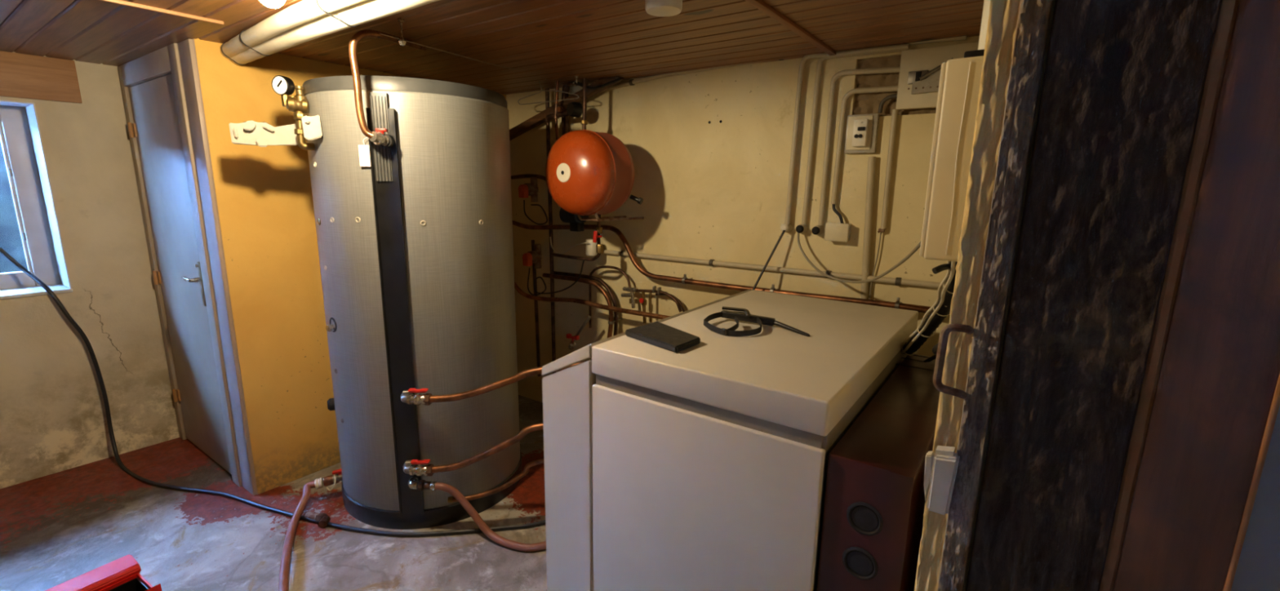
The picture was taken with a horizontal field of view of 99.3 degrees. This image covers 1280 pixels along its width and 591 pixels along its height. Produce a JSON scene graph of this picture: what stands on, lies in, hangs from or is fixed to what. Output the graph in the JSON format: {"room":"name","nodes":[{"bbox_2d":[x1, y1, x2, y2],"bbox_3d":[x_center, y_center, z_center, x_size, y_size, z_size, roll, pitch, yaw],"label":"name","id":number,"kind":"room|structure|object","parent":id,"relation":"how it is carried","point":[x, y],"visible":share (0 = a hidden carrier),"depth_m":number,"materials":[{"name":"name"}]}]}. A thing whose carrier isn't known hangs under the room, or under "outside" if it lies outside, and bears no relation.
{"room":"boiler room","nodes":[
{"label":"boiler room","id":0,"kind":"room"},
{"bbox_2d":[0,51,179,488],"bbox_3d":[-3.903,0.006,2.091,0.320,2.250,3.580,9,14,35],"label":"wall","id":1,"kind":"structure","parent":0,"point":[53,420],"depth_m":3.00,"materials":[{"name":"paint"}]},
{"bbox_2d":[0,99,72,299],"bbox_3d":[-3.542,-0.426,2.469,0.297,0.979,1.189,9,14,35],"label":"window","id":2,"kind":"structure","parent":1,"relation":"in","point":[20,137],"depth_m":2.93,"materials":[{"name":"white paint"}]},
{"bbox_2d":[0,50,82,103],"bbox_3d":[-3.448,-1.001,2.224,0.024,0.213,1.635,9,14,35],"label":"trim","id":3,"kind":"structure","parent":1,"relation":"attached to","point":[25,76],"depth_m":2.75,"materials":[{"name":"brown wood"}]},
{"bbox_2d":[0,395,546,590],"bbox_3d":[-1.251,1.351,1.679,8.400,0.150,5.600,9,14,35],"label":"floor","id":4,"kind":"structure","parent":0,"point":[60,527],"depth_m":2.49,"materials":[{"name":"paint"}]},
{"bbox_2d":[44,554,161,590],"bbox_3d":[-1.928,1.130,1.801,0.321,0.215,0.480,8,13,30],"label":"toolbox","id":5,"kind":"object","parent":4,"relation":"on","point":[122,574],"visible":1,"depth_m":1.96,"materials":[{"name":"red plastic"}]},
{"bbox_2d":[0,246,545,536],"bbox_3d":[-1.760,0.386,2.651,3.240,1.355,0.415,2,12,8],"label":"hose","id":6,"kind":"object","parent":4,"relation":"on","point":[2,251],"visible":0.94,"depth_m":2.83,"materials":[{"name":"rubber"}]},
{"bbox_2d":[278,480,315,590],"bbox_3d":[-1.481,1.078,2.312,0.112,0.125,0.956,-4,13,-23],"label":"hose","id":7,"kind":"object","parent":4,"relation":"on","point":[283,580],"visible":0.96,"depth_m":2.40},
{"bbox_2d":[304,511,330,528],"bbox_3d":[-1.529,1.062,2.592,0.152,0.039,0.064,8,13,30],"label":"pipe fitting","id":8,"kind":"object","parent":4,"relation":"on","point":[323,519],"visible":1,"depth_m":2.58,"materials":[{"name":"metal"}]},
{"bbox_2d":[302,75,521,529],"bbox_3d":[-1.110,0.019,2.787,0.914,2.020,0.935,9,14,35],"label":"water tank","id":9,"kind":"object","parent":4,"relation":"on","point":[415,235],"visible":0.94,"depth_m":2.41,"materials":[{"name":"grey metal"}]},
{"bbox_2d":[228,120,297,146],"bbox_3d":[-1.573,-0.677,2.282,0.239,0.107,0.060,-6,13,-30],"label":"shell","id":10,"kind":"object","parent":9,"relation":"attached to","point":[251,132],"visible":0.98,"depth_m":2.27,"materials":[{"name":"white plastic"}]},
{"bbox_2d":[271,75,315,150],"bbox_3d":[-1.436,-0.756,2.263,0.142,0.292,0.071,-4,13,-23],"label":"valve","id":11,"kind":"object","parent":9,"relation":"attached to","point":[283,86],"visible":0.98,"depth_m":2.25,"materials":[{"name":"gold metal"}]},
{"bbox_2d":[301,115,322,141],"bbox_3d":[-1.344,-0.687,2.229,0.067,0.102,0.075,-6,13,-30],"label":"shell","id":12,"kind":"object","parent":9,"relation":"attached to","point":[312,128],"visible":1,"depth_m":2.21,"materials":[{"name":"white plastic"}]},
{"bbox_2d":[314,468,342,490],"bbox_3d":[-1.545,0.928,2.743,0.170,0.090,0.081,-4,12,-23],"label":"drain cock","id":13,"kind":"object","parent":9,"relation":"attached to","point":[336,476],"visible":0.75,"depth_m":2.73,"materials":[{"name":"grey metal"}]},
{"bbox_2d":[327,398,334,410],"bbox_3d":[-1.516,0.536,2.678,0.040,0.060,0.060,-5,13,-28],"label":"socket","id":14,"kind":"object","parent":9,"relation":"attached to","point":[331,402],"depth_m":2.65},
{"bbox_2d":[348,29,426,147],"bbox_3d":[-1.003,-0.865,2.300,0.108,0.487,0.517,3,12,9],"label":"copper pipe","id":15,"kind":"object","parent":9,"relation":"attached to","point":[379,138],"visible":0.93,"depth_m":2.09,"materials":[{"name":"brown metal"}]},
{"bbox_2d":[380,133,394,147],"bbox_3d":[-1.015,-0.621,2.190,0.052,0.052,0.080,-1,12,-7],"label":"valve","id":16,"kind":"object","parent":15,"relation":"attached to","point":[386,140],"depth_m":2.15,"materials":[{"name":"metal"}]},
{"bbox_2d":[400,388,428,405],"bbox_3d":[-0.994,0.437,2.377,0.154,0.073,0.078,7,13,28],"label":"valve","id":17,"kind":"object","parent":9,"relation":"attached to","point":[406,397],"visible":0.94,"depth_m":2.35,"materials":[{"name":"grey metal"}]},
{"bbox_2d":[402,459,430,476],"bbox_3d":[-1.012,0.768,2.443,0.152,0.073,0.079,7,13,26],"label":"valve","id":18,"kind":"object","parent":9,"relation":"attached to","point":[410,468],"visible":0.98,"depth_m":2.42,"materials":[{"name":"grey metal"}]},
{"bbox_2d":[408,476,437,490],"bbox_3d":[-0.993,0.856,2.467,0.160,0.048,0.073,6,13,24],"label":"coupling","id":19,"kind":"object","parent":9,"relation":"attached to","point":[414,483],"visible":0.95,"depth_m":2.44,"materials":[{"name":"silver metal"}]},
{"bbox_2d":[435,482,546,551],"bbox_3d":[-0.432,0.971,2.535,0.991,0.270,0.293,-4,12,-21],"label":"hose","id":20,"kind":"object","parent":4,"relation":"on","point":[447,488],"visible":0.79,"depth_m":2.45,"materials":[{"name":"rubber"}]},
{"bbox_2d":[542,288,918,590],"bbox_3d":[0.404,0.634,2.160,0.969,1.104,1.220,9,14,35],"label":"boiler","id":21,"kind":"object","parent":4,"relation":"on","point":[703,466],"visible":0.88,"depth_m":1.62,"materials":[{"name":"white metal"}]},
{"bbox_2d":[425,422,543,475],"bbox_3d":[-0.473,0.666,2.428,0.956,0.287,0.052,0,12,-2],"label":"copper pipe","id":22,"kind":"object","parent":21,"relation":"attached to","point":[431,468],"visible":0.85,"depth_m":2.42,"materials":[{"name":"metal"}]},
{"bbox_2d":[447,457,544,502],"bbox_3d":[-0.407,0.813,2.512,0.942,0.271,0.029,0,12,-6],"label":"copper pipe","id":23,"kind":"object","parent":21,"relation":"attached to","point":[451,499],"visible":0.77,"depth_m":2.49,"materials":[{"name":"gold metal"}]},
{"bbox_2d":[422,360,586,405],"bbox_3d":[-0.477,0.365,2.345,0.914,0.234,0.052,1,12,0],"label":"copper pipe","id":24,"kind":"object","parent":21,"relation":"attached to","point":[429,398],"visible":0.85,"depth_m":2.34,"materials":[{"name":"metal"}]},
{"bbox_2d":[514,281,671,319],"bbox_3d":[-0.238,0.049,3.344,1.631,0.113,0.029,9,14,35],"label":"copper pipe","id":25,"kind":"object","parent":21,"relation":"attached to","point":[517,287],"visible":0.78,"depth_m":3.37,"materials":[{"name":"metal"}]},
{"bbox_2d":[531,240,541,376],"bbox_3d":[-0.723,0.097,3.783,0.053,0.967,0.024,9,14,35],"label":"copper pipe","id":26,"kind":"object","parent":25,"relation":"attached to","point":[534,270],"visible":0.8,"depth_m":3.78,"materials":[{"name":"metal"}]},
{"bbox_2d":[527,260,584,295],"bbox_3d":[-0.559,-0.115,3.559,0.521,0.288,0.009,9,14,35],"label":"cable","id":27,"kind":"object","parent":25,"relation":"on","point":[542,292],"visible":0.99,"depth_m":3.62,"materials":[{"name":"plastic"}]},
{"bbox_2d":[575,315,591,335],"bbox_3d":[-0.365,0.206,3.442,0.141,0.180,0.022,9,14,35],"label":"copper pipe","id":28,"kind":"object","parent":25,"relation":"attached to","point":[588,317],"visible":0.8,"depth_m":3.42,"materials":[{"name":"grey metal"}]},
{"bbox_2d":[566,333,579,349],"bbox_3d":[-0.432,0.293,3.446,0.092,0.087,0.071,9,14,35],"label":"tap","id":29,"kind":"object","parent":28,"relation":"attached to","point":[572,344],"visible":1,"depth_m":3.43,"materials":[{"name":"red metal"}]},
{"bbox_2d":[625,321,700,352],"bbox_3d":[0.086,0.134,1.793,0.165,0.022,0.264,-9,15,-40],"label":"case","id":30,"kind":"object","parent":21,"relation":"on","point":[657,334],"visible":1,"depth_m":1.75,"materials":[{"name":"plastic"}]},
{"bbox_2d":[703,306,809,337],"bbox_3d":[0.400,0.101,1.902,0.358,0.056,0.242,9,14,35],"label":"cable","id":31,"kind":"object","parent":21,"relation":"on","point":[737,316],"visible":1,"depth_m":1.96,"materials":[{"name":"black rubber"}]},
{"bbox_2d":[901,354,936,362],"bbox_3d":[1.036,0.216,2.043,0.193,0.055,0.014,9,14,35],"label":"cable","id":32,"kind":"object","parent":21,"relation":"on","point":[934,357],"visible":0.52,"depth_m":2.02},
{"bbox_2d":[816,353,940,590],"bbox_3d":[0.830,0.790,1.778,0.192,0.963,1.040,9,14,35],"label":"speaker","id":33,"kind":"object","parent":4,"relation":"on","point":[873,526],"visible":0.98,"depth_m":1.33,"materials":[{"name":"wood"}]},
{"bbox_2d":[194,38,506,493],"bbox_3d":[-1.440,-0.242,3.471,0.200,2.250,2.068,9,14,35],"label":"wall","id":34,"kind":"structure","parent":0,"point":[264,194],"depth_m":2.75,"materials":[{"name":"yellow paint"}]},
{"bbox_2d":[130,38,282,494],"bbox_3d":[-2.394,-0.151,2.963,1.139,2.250,0.120,9,14,35],"label":"door frame","id":35,"kind":"structure","parent":34,"relation":"in","point":[193,38],"depth_m":2.57,"materials":[{"name":"paint"}]},
{"bbox_2d":[117,38,257,495],"bbox_3d":[-2.438,-0.110,2.890,1.110,2.198,0.081,9,14,35],"label":"door","id":36,"kind":"structure","parent":35,"relation":"attached to","point":[164,113],"depth_m":2.83,"materials":[{"name":"grey paint"}]},
{"bbox_2d":[0,0,984,94],"bbox_3d":[-0.640,-0.842,0.831,7.000,0.100,5.666,9,14,35],"label":"ceiling","id":37,"kind":"structure","parent":0,"point":[553,41],"depth_m":2.22,"materials":[{"name":"brown wood"}]},
{"bbox_2d":[98,0,223,25],"bbox_3d":[-1.943,-0.973,1.674,0.020,0.013,1.105,9,14,35],"label":"trim","id":38,"kind":"structure","parent":37,"relation":"attached to","point":[116,2],"depth_m":1.97,"materials":[{"name":"brown wood"}]},
{"bbox_2d":[259,0,284,8],"bbox_3d":[-1.066,-0.889,1.566,0.072,0.110,0.072,9,14,35],"label":"light bulb","id":39,"kind":"object","parent":37,"relation":"attached to","point":[270,3],"visible":1,"depth_m":1.56,"materials":[{"name":"white glass"}]},
{"bbox_2d":[219,0,366,57],"bbox_3d":[-0.706,-0.909,1.570,2.990,0.065,0.120,9,14,36],"label":"pipe","id":40,"kind":"object","parent":37,"relation":"attached to","point":[303,11],"visible":0.95,"depth_m":1.94,"materials":[{"name":"plastic"}]},
{"bbox_2d":[229,0,439,65],"bbox_3d":[-0.666,-0.904,1.626,2.989,0.082,0.111,9,14,36],"label":"fluorescent light","id":41,"kind":"object","parent":37,"relation":"attached to","point":[367,11],"visible":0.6,"depth_m":1.87,"materials":[{"name":"plastic"}]},
{"bbox_2d":[220,42,248,65],"bbox_3d":[-1.837,-1.097,2.474,0.008,0.085,0.111,9,14,35],"label":"tie","id":42,"kind":"object","parent":41,"relation":"attached to","point":[224,42],"visible":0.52,"depth_m":2.45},
{"bbox_2d":[239,30,272,56],"bbox_3d":[-1.594,-1.051,2.269,0.008,0.087,0.126,9,14,35],"label":"tie","id":43,"kind":"object","parent":41,"relation":"attached to","point":[242,30],"visible":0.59,"depth_m":2.24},
{"bbox_2d":[315,0,359,26],"bbox_3d":[-0.992,-0.945,1.799,0.008,0.090,0.148,9,14,35],"label":"tie","id":44,"kind":"object","parent":41,"relation":"attached to","point":[317,2],"visible":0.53,"depth_m":1.78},
{"bbox_2d":[397,17,406,45],"bbox_3d":[-0.902,-0.996,2.059,0.028,0.095,0.028,9,14,35],"label":"ceiling hook","id":45,"kind":"object","parent":37,"relation":"attached to","point":[402,41],"visible":1,"depth_m":2.05,"materials":[{"name":"silver metal"}]},
{"bbox_2d":[379,32,515,70],"bbox_3d":[-0.742,-1.152,2.677,0.004,0.132,1.546,4,12,14],"label":"wire line","id":46,"kind":"object","parent":45,"relation":"attached to","point":[380,33],"visible":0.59,"depth_m":2.32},
{"bbox_2d":[517,78,579,105],"bbox_3d":[-0.548,-1.224,3.198,0.505,0.167,0.006,9,14,35],"label":"hanger","id":47,"kind":"object","parent":46,"relation":"hanging from","point":[541,90],"visible":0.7,"depth_m":3.21,"materials":[{"name":"metal"}]},
{"bbox_2d":[545,87,555,373],"bbox_3d":[-0.593,-0.374,3.621,0.040,1.911,0.026,9,14,35],"label":"copper pipe","id":48,"kind":"object","parent":37,"relation":"attached to","point":[547,93],"visible":0.72,"depth_m":3.62,"materials":[{"name":"metal"}]},
{"bbox_2d":[554,80,559,140],"bbox_3d":[-0.501,-1.119,3.285,0.040,0.347,0.021,9,14,35],"label":"copper pipe","id":49,"kind":"object","parent":37,"relation":"attached to","point":[557,93],"visible":0.79,"depth_m":3.29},
{"bbox_2d":[544,102,582,122],"bbox_3d":[-0.465,-1.088,3.227,0.300,0.106,0.074,9,14,35],"label":"valve","id":50,"kind":"object","parent":49,"relation":"attached to","point":[573,108],"visible":1,"depth_m":3.18,"materials":[{"name":"black metal"}]},
{"bbox_2d":[561,84,569,135],"bbox_3d":[-0.467,-1.154,3.422,0.061,0.387,0.044,9,14,35],"label":"copper pipe","id":51,"kind":"object","parent":37,"relation":"attached to","point":[565,128],"visible":0.53,"depth_m":3.42,"materials":[{"name":"metal"}]},
{"bbox_2d":[509,75,624,141],"bbox_3d":[-0.515,-1.171,3.410,1.004,0.352,0.060,9,14,35],"label":"diagonal brace","id":52,"kind":"object","parent":37,"relation":"attached to","point":[538,119],"visible":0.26,"depth_m":3.40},
{"bbox_2d":[573,75,578,85],"bbox_3d":[-0.366,-1.223,3.103,0.039,0.052,0.024,9,14,35],"label":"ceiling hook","id":53,"kind":"object","parent":37,"relation":"attached to","point":[576,77],"visible":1,"depth_m":3.10,"materials":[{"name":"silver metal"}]},
{"bbox_2d":[567,76,622,89],"bbox_3d":[-0.325,-1.261,3.203,0.539,0.102,0.018,9,14,35],"label":"cable","id":54,"kind":"object","parent":37,"relation":"hanging from","point":[620,78],"visible":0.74,"depth_m":3.14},
{"bbox_2d":[644,0,682,16],"bbox_3d":[0.074,-0.918,1.692,0.124,0.074,0.124,9,14,35],"label":"ceiling lamp","id":55,"kind":"object","parent":37,"relation":"attached to","point":[653,7],"visible":1,"depth_m":1.67,"materials":[{"name":"white plastic"}]},
{"bbox_2d":[744,0,836,55],"bbox_3d":[0.051,-0.876,1.335,0.030,0.015,2.860,9,14,35],"label":"trim","id":56,"kind":"structure","parent":37,"relation":"attached to","point":[760,5],"depth_m":2.02,"materials":[{"name":"brown wood"}]},
{"bbox_2d":[518,177,538,202],"bbox_3d":[-0.718,-0.683,3.505,0.080,0.160,0.140,9,14,35],"label":"pump","id":57,"kind":"object","parent":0,"point":[526,189],"visible":1,"depth_m":3.48,"materials":[{"name":"metal"}]},
{"bbox_2d":[511,173,546,181],"bbox_3d":[-0.717,-0.766,3.573,0.367,0.064,0.026,9,14,35],"label":"copper pipe","id":58,"kind":"object","parent":57,"relation":"attached to","point":[522,175],"visible":0.71,"depth_m":3.57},
{"bbox_2d":[523,200,547,225],"bbox_3d":[-0.678,-0.538,3.526,0.219,0.156,0.009,9,14,35],"label":"cable","id":59,"kind":"object","parent":57,"relation":"hanging from","point":[523,200],"visible":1,"depth_m":3.52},
{"bbox_2d":[506,35,979,402],"bbox_3d":[0.523,-0.148,3.138,3.592,2.250,0.300,9,14,35],"label":"wall","id":60,"kind":"structure","parent":0,"point":[717,191],"depth_m":2.92,"materials":[{"name":"beige paint"}]},
{"bbox_2d":[542,272,622,337],"bbox_3d":[-0.383,0.257,3.608,0.600,0.777,0.128,9,14,35],"label":"copper pipe","id":61,"kind":"object","parent":60,"relation":"attached to","point":[611,322],"visible":0.73,"depth_m":3.40,"materials":[{"name":"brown metal"}]},
{"bbox_2d":[522,244,542,268],"bbox_3d":[-0.708,-0.253,3.581,0.080,0.160,0.140,9,14,35],"label":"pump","id":62,"kind":"object","parent":61,"relation":"attached to","point":[535,256],"visible":1,"depth_m":3.56,"materials":[{"name":"metal"}]},
{"bbox_2d":[553,271,617,336],"bbox_3d":[-0.372,0.258,3.608,0.567,0.805,0.026,9,14,35],"label":"copper pipe","id":63,"kind":"object","parent":61,"relation":"attached to","point":[602,282],"visible":0.7,"depth_m":3.43,"materials":[{"name":"metal"}]},
{"bbox_2d":[545,129,644,221],"bbox_3d":[-0.215,-0.658,3.019,0.486,0.482,0.581,9,14,35],"label":"vessel","id":64,"kind":"object","parent":60,"relation":"attached to","point":[588,172],"visible":1,"depth_m":2.81,"materials":[{"name":"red metal"}]},
{"bbox_2d":[551,214,604,261],"bbox_3d":[-0.385,-0.350,3.237,0.410,0.278,0.063,9,14,35],"label":"pipe","id":65,"kind":"object","parent":64,"relation":"attached to","point":[599,247],"visible":0.98,"depth_m":3.14,"materials":[{"name":"orange metal"}]},
{"bbox_2d":[581,77,587,129],"bbox_3d":[-0.311,-1.053,3.032,0.038,0.298,0.040,9,14,35],"label":"copper pipe","id":66,"kind":"object","parent":64,"relation":"attached to","point":[584,122],"visible":0.91,"depth_m":3.02,"materials":[{"name":"gold metal"}]},
{"bbox_2d":[621,285,684,323],"bbox_3d":[0.071,0.059,3.231,0.433,0.235,0.054,8,13,31],"label":"copper pipes","id":67,"kind":"object","parent":60,"relation":"attached to","point":[642,300],"visible":0.99,"depth_m":3.24,"materials":[{"name":"orange metal"}]},
{"bbox_2d":[589,265,631,328],"bbox_3d":[-0.191,0.024,3.417,0.338,0.425,0.016,9,14,35],"label":"copper pipe","id":68,"kind":"object","parent":67,"relation":"attached to","point":[603,266],"visible":0.94,"depth_m":3.44,"materials":[{"name":"metal"}]},
{"bbox_2d":[512,220,950,315],"bbox_3d":[0.305,-0.211,3.032,2.932,0.301,0.098,9,14,35],"label":"copper pipe","id":69,"kind":"object","parent":60,"relation":"attached to","point":[897,304],"visible":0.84,"depth_m":2.93,"materials":[{"name":"brown metal"}]},
{"bbox_2d":[559,208,588,231],"bbox_3d":[-0.410,-0.479,3.367,0.170,0.158,0.110,9,14,35],"label":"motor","id":70,"kind":"object","parent":69,"relation":"attached to","point":[576,224],"visible":0.65,"depth_m":3.33,"materials":[{"name":"black metal"}]},
{"bbox_2d":[586,239,597,255],"bbox_3d":[-0.298,-0.299,3.370,0.076,0.098,0.076,9,14,35],"label":"canister","id":71,"kind":"object","parent":69,"relation":"attached to","point":[590,246],"visible":0.77,"depth_m":3.34,"materials":[{"name":"plastic"}]},
{"bbox_2d":[550,236,588,253],"bbox_3d":[-0.447,-0.303,3.403,0.322,0.110,0.008,9,14,35],"label":"cable","id":72,"kind":"object","parent":71,"relation":"attached to","point":[550,237],"visible":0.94,"depth_m":3.42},
{"bbox_2d":[600,249,945,288],"bbox_3d":[0.632,-0.146,2.848,2.157,0.040,0.037,9,14,35],"label":"conduit","id":73,"kind":"object","parent":60,"relation":"attached to","point":[898,281],"visible":0.67,"depth_m":2.77,"materials":[{"name":"plastic"}]},
{"bbox_2d":[602,35,966,91],"bbox_3d":[0.539,-1.148,2.726,1.898,0.083,0.033,9,14,35],"label":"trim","id":74,"kind":"structure","parent":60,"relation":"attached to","point":[632,82],"depth_m":2.92,"materials":[{"name":"wood"}]},
{"bbox_2d":[780,222,792,232],"bbox_3d":[0.730,-0.340,2.723,0.048,0.048,0.058,9,14,35],"label":"cable gland","id":75,"kind":"object","parent":60,"relation":"attached to","point":[785,227],"visible":0.97,"depth_m":2.71,"materials":[{"name":"white plastic"}]},
{"bbox_2d":[751,230,785,290],"bbox_3d":[0.640,-0.160,2.728,0.178,0.347,0.023,-1,12,-10],"label":"cable","id":76,"kind":"object","parent":75,"relation":"attached to","point":[784,231],"visible":0.77,"depth_m":2.73,"materials":[{"name":"plastic"}]},
{"bbox_2d":[795,223,807,233],"bbox_3d":[0.793,-0.329,2.679,0.048,0.048,0.058,9,14,35],"label":"cable gland","id":77,"kind":"object","parent":60,"relation":"attached to","point":[801,228],"visible":0.99,"depth_m":2.66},
{"bbox_2d":[811,225,823,235],"bbox_3d":[0.857,-0.316,2.635,0.048,0.048,0.058,9,14,35],"label":"cable gland","id":78,"kind":"object","parent":60,"relation":"attached to","point":[817,229],"visible":1,"depth_m":2.62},
{"bbox_2d":[824,222,851,241],"bbox_3d":[0.939,-0.301,2.579,0.107,0.084,0.057,9,14,35],"label":"junction box","id":79,"kind":"object","parent":60,"relation":"attached to","point":[837,232],"visible":1,"depth_m":2.56,"materials":[{"name":"plastic"}]},
{"bbox_2d":[831,204,844,223],"bbox_3d":[0.932,-0.386,2.568,0.023,0.097,0.066,-9,15,-41],"label":"cable","id":80,"kind":"object","parent":79,"relation":"attached to","point":[834,210],"visible":0.99,"depth_m":2.56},
{"bbox_2d":[784,43,909,225],"bbox_3d":[0.929,-0.714,2.505,0.489,0.796,0.024,9,14,35],"label":"conduit","id":81,"kind":"object","parent":60,"relation":"attached to","point":[899,46],"visible":0.94,"depth_m":2.57,"materials":[{"name":"plastic"}]},
{"bbox_2d":[801,49,906,225],"bbox_3d":[0.966,-0.709,2.494,0.400,0.784,0.024,9,14,35],"label":"conduit","id":82,"kind":"object","parent":60,"relation":"attached to","point":[820,63],"visible":0.8,"depth_m":2.58,"materials":[{"name":"plastic"}]},
{"bbox_2d":[817,66,900,225],"bbox_3d":[1.001,-0.665,2.477,0.323,0.704,0.024,9,14,35],"label":"conduit","id":83,"kind":"object","parent":60,"relation":"attached to","point":[887,69],"visible":1,"depth_m":2.52,"materials":[{"name":"plastic"}]},
{"bbox_2d":[844,113,879,153],"bbox_3d":[0.991,-0.729,2.447,0.133,0.169,0.073,9,14,35],"label":"switch box","id":84,"kind":"object","parent":60,"relation":"attached to","point":[861,133],"visible":1,"depth_m":2.43,"materials":[{"name":"plastic"}]},
{"bbox_2d":[831,85,898,204],"bbox_3d":[1.023,-0.671,2.460,0.272,0.516,0.024,9,14,35],"label":"conduit","id":85,"kind":"object","parent":60,"relation":"attached to","point":[889,88],"visible":1,"depth_m":2.49,"materials":[{"name":"plastic"}]},
{"bbox_2d":[860,156,875,298],"bbox_3d":[1.052,-0.216,2.524,0.063,0.832,0.033,9,14,35],"label":"conduit","id":86,"kind":"object","parent":60,"relation":"attached to","point":[871,160],"visible":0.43,"depth_m":2.49,"materials":[{"name":"plastic"}]},
{"bbox_2d":[877,93,897,112],"bbox_3d":[1.099,-0.842,2.379,0.103,0.076,0.018,9,14,35],"label":"conduit","id":87,"kind":"object","parent":60,"relation":"attached to","point":[894,95],"visible":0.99,"depth_m":2.39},
{"bbox_2d":[880,109,897,228],"bbox_3d":[1.108,-0.557,2.420,0.025,0.517,0.024,9,14,35],"label":"conduit","id":88,"kind":"object","parent":60,"relation":"attached to","point":[895,112],"visible":1,"depth_m":2.41,"materials":[{"name":"plastic"}]},
{"bbox_2d":[869,227,886,299],"bbox_3d":[1.095,-0.124,2.510,0.044,0.381,0.024,6,13,25],"label":"cable","id":89,"kind":"object","parent":88,"relation":"hanging from","point":[880,230],"visible":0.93,"depth_m":2.50,"materials":[{"name":"rubber"}]},
{"bbox_2d":[853,54,936,116],"bbox_3d":[1.173,-0.917,2.378,0.455,0.273,0.074,9,14,35],"label":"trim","id":90,"kind":"structure","parent":60,"relation":"attached to","point":[864,103],"depth_m":2.43,"materials":[{"name":"wood"}]},
{"bbox_2d":[895,41,978,110],"bbox_3d":[1.275,-0.896,2.212,0.415,0.238,0.059,9,14,35],"label":"electrical box","id":91,"kind":"object","parent":60,"relation":"attached to","point":[919,76],"visible":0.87,"depth_m":2.27,"materials":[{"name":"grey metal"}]},
{"bbox_2d":[963,0,1055,590],"bbox_3d":[2.059,0.313,0.975,2.485,2.250,1.900,9,14,35],"label":"wall","id":92,"kind":"structure","parent":0,"point":[1053,2],"depth_m":0.82,"materials":[{"name":"beige paint"}]},
{"bbox_2d":[923,445,959,515],"bbox_3d":[0.480,0.294,0.871,0.046,0.107,0.030,9,14,35],"label":"light switch","id":93,"kind":"object","parent":92,"relation":"attached to","point":[940,468],"visible":1,"depth_m":0.86,"materials":[{"name":"white plastic"}]},
{"bbox_2d":[919,48,984,262],"bbox_3d":[0.716,-0.295,1.186,0.090,0.400,0.422,9,14,35],"label":"electrical box","id":94,"kind":"object","parent":92,"relation":"attached to","point":[960,78],"visible":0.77,"depth_m":1.03,"materials":[{"name":"white plastic"}]},
{"bbox_2d":[797,232,920,283],"bbox_3d":[0.877,-0.209,2.047,0.172,0.436,1.297,0,12,-2],"label":"cable","id":95,"kind":"object","parent":94,"relation":"attached to","point":[914,250],"visible":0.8,"depth_m":2.28,"materials":[{"name":"plastic"}]},
{"bbox_2d":[902,261,957,355],"bbox_3d":[0.964,0.037,1.816,0.097,0.529,1.079,5,12,19],"label":"cables","id":96,"kind":"object","parent":94,"relation":"hanging from","point":[940,312],"visible":0.66,"depth_m":1.72,"materials":[{"name":"plastic"}]},
{"bbox_2d":[932,342,938,355],"bbox_3d":[0.971,0.054,1.705,0.072,0.498,0.976,7,13,28],"label":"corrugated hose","id":97,"kind":"object","parent":94,"relation":"hanging from","point":[935,348],"visible":0.07,"depth_m":1.65,"materials":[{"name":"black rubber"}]},
{"bbox_2d":[932,263,951,274],"bbox_3d":[0.759,-0.068,1.349,0.077,0.026,0.020,-3,12,-16],"label":"cable","id":98,"kind":"object","parent":94,"relation":"attached to","point":[943,267],"visible":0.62,"depth_m":1.34,"materials":[{"name":"plastic"}]},
{"bbox_2d":[977,0,990,49],"bbox_3d":[0.841,-0.690,1.283,0.052,0.337,0.052,9,14,35],"label":"pipe","id":99,"kind":"object","parent":94,"relation":"attached to","point":[985,14],"visible":0.19,"depth_m":1.29,"materials":[{"name":"plastic"}]},
{"bbox_2d":[933,323,973,399],"bbox_3d":[0.483,0.102,0.830,0.055,0.123,0.027,0,12,-3],"label":"handle","id":100,"kind":"object","parent":92,"relation":"attached to","point":[946,330],"visible":1,"depth_m":0.83,"materials":[{"name":"metal"}]},
{"bbox_2d":[914,0,1019,590],"bbox_3d":[0.501,0.331,0.911,0.037,2.200,0.035,9,14,35],"label":"trim","id":101,"kind":"structure","parent":92,"relation":"attached to","point":[1003,14],"depth_m":0.82,"materials":[{"name":"paint"}]},
{"bbox_2d":[937,0,1053,590],"bbox_3d":[0.524,0.337,0.882,0.036,2.200,0.046,9,14,35],"label":"trim","id":102,"kind":"structure","parent":92,"relation":"attached to","point":[1033,15],"depth_m":0.80,"materials":[{"name":"wood"}]},
{"bbox_2d":[965,0,1222,590],"bbox_3d":[0.607,0.350,0.827,0.159,2.200,0.041,9,14,35],"label":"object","id":103,"kind":"structure","parent":92,"relation":"attached to","point":[1123,83],"depth_m":0.74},
{"bbox_2d":[1099,0,1239,590],"bbox_3d":[0.681,0.360,0.782,0.015,2.200,0.031,9,14,35],"label":"trim","id":104,"kind":"structure","parent":92,"relation":"attached to","point":[1228,10],"depth_m":0.69,"materials":[{"name":"wood"}]},
{"bbox_2d":[1112,0,1279,590],"bbox_3d":[0.727,0.368,0.747,0.101,2.200,0.035,9,14,35],"label":"trim","id":105,"kind":"structure","parent":92,"relation":"attached to","point":[1220,371],"depth_m":0.67,"materials":[{"name":"wood"}]},
{"bbox_2d":[1222,371,1279,590],"bbox_3d":[0.770,0.375,0.716,0.006,2.200,0.037,9,14,35],"label":"trim","id":106,"kind":"structure","parent":92,"relation":"attached to","point":[1275,404],"depth_m":0.67,"materials":[{"name":"wood"}]},
{"bbox_2d":[1231,405,1279,590],"bbox_3d":[1.050,0.418,0.521,0.682,2.200,0.034,9,14,35],"label":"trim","id":107,"kind":"structure","parent":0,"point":[1258,568],"depth_m":0.68,"materials":[{"name":"wood"}]},
{"label":"outside","id":108,"kind":"structure","parent":0,"visible":0},
{"bbox_2d":[0,140,27,272],"bbox_3d":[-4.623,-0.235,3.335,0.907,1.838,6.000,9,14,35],"label":"window pane","id":109,"kind":"object","parent":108,"point":[11,241],"depth_m":3.59,"materials":[{"name":"glass"}]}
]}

